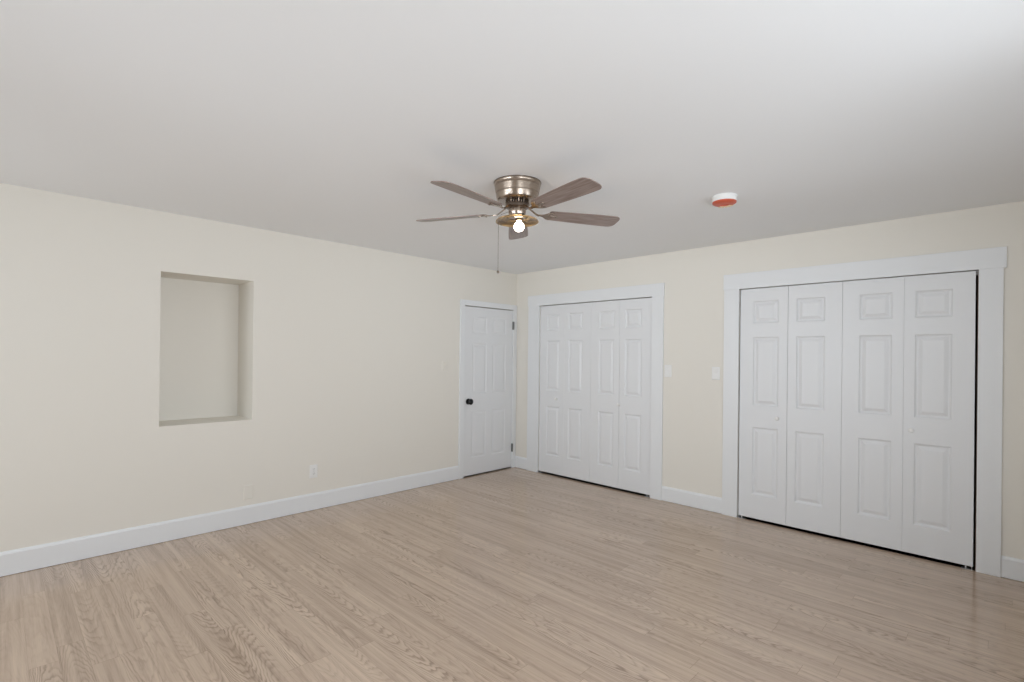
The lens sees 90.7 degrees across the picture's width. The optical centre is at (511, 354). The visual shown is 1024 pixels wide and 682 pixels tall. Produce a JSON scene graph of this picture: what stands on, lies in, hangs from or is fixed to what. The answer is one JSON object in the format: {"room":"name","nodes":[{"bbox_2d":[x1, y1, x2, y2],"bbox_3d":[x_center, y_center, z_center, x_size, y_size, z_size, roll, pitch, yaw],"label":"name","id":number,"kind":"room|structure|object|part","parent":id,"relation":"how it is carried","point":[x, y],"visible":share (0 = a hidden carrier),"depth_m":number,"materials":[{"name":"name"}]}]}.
{"room":"empty bedroom","nodes":[
{"label":"empty bedroom","id":0,"kind":"room"},
{"bbox_2d":[0,183,516,551],"bbox_3d":[-2.425,0.167,4.216,0.450,2.440,6.600,1,0,44],"label":"wall","id":1,"kind":"structure","parent":0,"point":[156,366],"depth_m":4.06,"materials":[{"name":"white paint"}]},
{"bbox_2d":[0,466,458,576],"bbox_3d":[-2.597,1.306,3.721,0.014,0.149,5.674,1,0,44],"label":"baseboard","id":2,"kind":"structure","parent":1,"relation":"attached to","point":[20,560],"depth_m":3.89,"materials":[{"name":"white wood"}]},
{"bbox_2d":[310,464,317,477],"bbox_3d":[-1.783,1.048,4.551,0.008,0.117,0.072,1,0,44],"label":"wall outlet","id":3,"kind":"object","parent":1,"relation":"attached to","point":[313,468],"visible":1,"depth_m":4.55,"materials":[{"name":"white plastic"}]},
{"bbox_2d":[458,299,516,478],"bbox_3d":[-0.275,0.393,6.076,0.018,2.043,0.921,1,0,44],"label":"door frame","id":4,"kind":"structure","parent":1,"relation":"attached to","point":[463,302],"depth_m":5.79,"materials":[{"name":"white wood"}]},
{"bbox_2d":[463,306,513,476],"bbox_3d":[-0.260,0.421,6.076,0.102,1.958,0.790,1,0,44],"label":"door","id":5,"kind":"structure","parent":1,"relation":"in","point":[488,446],"depth_m":6.07,"materials":[{"name":"white paint"}]},
{"bbox_3d":[-0.484,0.539,5.824,0.067,0.070,0.070,1,0,44],"label":"knob","id":6,"kind":"part","parent":5,"relation":"part of","materials":[{"name":"black metal"}]},
{"bbox_2d":[0,0,1023,273],"bbox_3d":[-0.335,-1.092,2.693,5.550,0.120,7.570,1,0,44],"label":"ceiling","id":7,"kind":"structure","parent":0,"point":[328,120],"depth_m":2.15,"materials":[{"name":"white paint"}]},
{"bbox_2d":[416,175,619,272],"bbox_3d":[0.022,-0.750,2.991,1.274,0.554,1.261,1,0,44],"label":"ceiling fan","id":8,"kind":"object","parent":7,"relation":"hanging from","point":[516,193],"visible":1,"depth_m":2.94,"materials":[{"name":"silver metal"}]},
{"bbox_3d":[-0.375,-0.857,3.170,0.470,0.006,0.140,1,11,19],"label":"blade","id":9,"kind":"part","parent":8,"relation":"part of","materials":[{"name":"brown wood"}]},
{"bbox_3d":[-0.230,-0.856,2.686,0.140,0.006,0.470,14,8,37],"label":"blade","id":10,"kind":"part","parent":8,"relation":"part of","materials":[{"name":"brown wood"}]},
{"bbox_2d":[505,198,528,203],"bbox_3d":[0.031,-0.907,3.028,0.141,0.016,0.141,1,0,44],"label":"vent grille","id":11,"kind":"object","parent":8,"relation":"attached to","point":[508,200],"depth_m":2.97,"materials":[{"name":"brown metal"}]},
{"bbox_3d":[0.030,-0.806,3.027,0.258,0.024,0.258,1,0,44],"label":"lamp shade","id":12,"kind":"part","parent":8,"relation":"part of","materials":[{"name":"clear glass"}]},
{"bbox_3d":[0.041,-0.851,3.458,0.140,0.006,0.470,-10,0,1],"label":"blade","id":13,"kind":"part","parent":8,"relation":"part of","materials":[{"name":"brown wood"}]},
{"bbox_3d":[0.042,-0.768,3.027,0.061,0.060,0.061,1,0,44],"label":"light bulb","id":14,"kind":"part","parent":8,"relation":"part of","materials":[{"name":"white glass"}]},
{"bbox_3d":[0.275,-0.850,2.674,0.140,0.006,0.470,14,-8,-34],"label":"blade","id":15,"kind":"part","parent":8,"relation":"part of","materials":[{"name":"brown wood"}]},
{"bbox_3d":[0.443,-0.847,3.151,0.470,0.006,0.140,1,-11,-17],"label":"blade","id":16,"kind":"part","parent":8,"relation":"part of","materials":[{"name":"brown wood"}]},
{"bbox_2d":[711,193,737,207],"bbox_3d":[1.356,-0.984,3.232,0.154,0.056,0.154,1,0,44],"label":"smoke detector","id":17,"kind":"object","parent":7,"relation":"attached to","point":[722,200],"visible":1,"depth_m":3.19,"materials":[{"name":"white plastic"}]},
{"bbox_2d":[0,467,1023,681],"bbox_3d":[-0.364,1.468,2.688,5.550,0.120,7.570,1,0,44],"label":"floor","id":18,"kind":"structure","parent":0,"point":[514,574],"depth_m":2.89,"materials":[{"name":"beige laminate"}]},
{"bbox_2d":[515,201,1023,570],"bbox_3d":[1.748,0.215,4.829,5.550,2.440,0.120,1,0,44],"label":"wall","id":19,"kind":"structure","parent":0,"point":[693,279],"depth_m":4.60,"materials":[{"name":"white paint"}]},
{"bbox_2d":[515,456,526,469],"bbox_3d":[0.114,1.347,6.323,0.203,0.139,0.014,1,0,44],"label":"baseboard","id":20,"kind":"structure","parent":19,"relation":"attached to","point":[520,462],"depth_m":6.31,"materials":[{"name":"white wood"}]},
{"bbox_2d":[527,283,664,499],"bbox_3d":[0.840,0.355,5.619,1.819,2.143,0.020,1,0,44],"label":"door frame","id":21,"kind":"structure","parent":19,"relation":"attached to","point":[656,291],"depth_m":5.30,"materials":[{"name":"white wood"}]},
{"bbox_2d":[549,297,651,305],"bbox_3d":[0.931,-0.575,5.664,1.502,0.030,0.057,1,0,44],"label":"door track","id":22,"kind":"object","parent":19,"relation":"attached to","point":[649,297],"visible":0.21,"depth_m":5.58,"materials":[{"name":"silver metal"}]},
{"bbox_2d":[538,303,590,480],"bbox_3d":[0.603,0.420,5.874,0.747,2.007,0.064,1,0,44],"label":"door","id":23,"kind":"structure","parent":22,"relation":"attached to","point":[565,330],"depth_m":5.86,"materials":[{"name":"white paint"}]},
{"bbox_3d":[0.479,0.408,6.014,0.373,1.987,0.032,1,0,44],"label":"panel","id":24,"kind":"part","parent":23,"relation":"part of","materials":[{"name":"white paint"}]},
{"bbox_3d":[0.746,0.411,5.753,0.373,1.987,0.032,1,0,44],"label":"panel","id":25,"kind":"part","parent":23,"relation":"part of","materials":[{"name":"white paint"}]},
{"bbox_2d":[589,298,651,496],"bbox_3d":[1.133,0.425,5.348,0.744,2.007,0.068,1,0,44],"label":"door","id":26,"kind":"structure","parent":22,"relation":"attached to","point":[620,389],"depth_m":5.33,"materials":[{"name":"white paint"}]},
{"bbox_3d":[1.011,0.414,5.489,0.032,1.987,0.371,1,0,-45],"label":"panel","id":27,"kind":"part","parent":26,"relation":"part of","materials":[{"name":"white paint"}]},
{"bbox_3d":[1.277,0.416,5.228,0.371,1.987,0.032,1,0,44],"label":"panel","id":28,"kind":"part","parent":26,"relation":"part of","materials":[{"name":"white paint"}]},
{"bbox_2d":[664,365,671,376],"bbox_3d":[1.525,0.158,4.955,0.074,0.119,0.012,1,0,44],"label":"light switch","id":29,"kind":"object","parent":19,"relation":"attached to","point":[667,368],"visible":1,"depth_m":4.95,"materials":[{"name":"white plastic"}]},
{"bbox_2d":[661,486,721,513],"bbox_3d":[1.688,1.362,4.779,0.592,0.139,0.014,1,0,44],"label":"baseboard","id":30,"kind":"structure","parent":19,"relation":"attached to","point":[678,496],"depth_m":4.76,"materials":[{"name":"white wood"}]},
{"bbox_2d":[712,367,719,379],"bbox_3d":[1.861,0.169,4.626,0.074,0.119,0.012,1,0,44],"label":"light switch","id":31,"kind":"object","parent":19,"relation":"attached to","point":[715,370],"visible":1,"depth_m":4.62,"materials":[{"name":"white plastic"}]},
{"bbox_2d":[744,271,977,289],"bbox_3d":[2.630,-0.563,3.997,1.558,0.030,0.057,1,0,44],"label":"door track","id":32,"kind":"object","parent":19,"relation":"attached to","point":[967,271],"visible":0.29,"depth_m":3.98,"materials":[{"name":"silver metal"}]},
{"bbox_2d":[738,282,842,536],"bbox_3d":[2.292,0.434,4.214,0.771,2.011,0.065,1,0,44],"label":"door","id":33,"kind":"structure","parent":32,"relation":"attached to","point":[790,417],"depth_m":4.18,"materials":[{"name":"white paint"}]},
{"bbox_3d":[2.164,0.423,4.359,0.032,1.991,0.384,1,0,-45],"label":"panel","id":34,"kind":"part","parent":33,"relation":"part of","materials":[{"name":"white paint"}]},
{"bbox_3d":[2.440,0.426,4.089,0.384,1.991,0.032,1,0,44],"label":"panel","id":35,"kind":"part","parent":33,"relation":"part of","materials":[{"name":"white paint"}]},
{"bbox_2d":[840,271,975,569],"bbox_3d":[2.843,0.439,3.677,0.764,2.014,0.064,1,0,44],"label":"door","id":36,"kind":"structure","parent":32,"relation":"attached to","point":[908,420],"depth_m":3.64,"materials":[{"name":"white paint"}]},
{"bbox_3d":[2.716,0.427,3.821,0.382,1.993,0.032,1,0,44],"label":"panel","id":37,"kind":"part","parent":36,"relation":"part of","materials":[{"name":"white paint"}]},
{"bbox_3d":[2.989,0.430,3.553,0.382,1.993,0.032,1,0,44],"label":"panel","id":38,"kind":"part","parent":36,"relation":"part of","materials":[{"name":"white paint"}]},
{"bbox_2d":[722,246,1006,576],"bbox_3d":[2.599,0.366,3.976,1.830,2.156,0.138,1,0,44],"label":"door frame","id":39,"kind":"structure","parent":19,"relation":"attached to","point":[991,263],"depth_m":3.39,"materials":[{"name":"white wood"}]},
{"bbox_2d":[1001,555,1023,581],"bbox_3d":[3.383,1.380,3.116,0.532,0.137,0.014,1,0,44],"label":"baseboard","id":40,"kind":"structure","parent":19,"relation":"attached to","point":[1011,568],"depth_m":3.26,"materials":[{"name":"white wood"}]},
{"bbox_2d":[973,276,977,540],"bbox_3d":[2.045,0.219,5.132,5.550,2.440,0.730,1,0,44],"label":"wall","id":41,"kind":"structure","parent":0,"point":[976,329],"depth_m":3.95,"materials":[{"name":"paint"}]}
]}

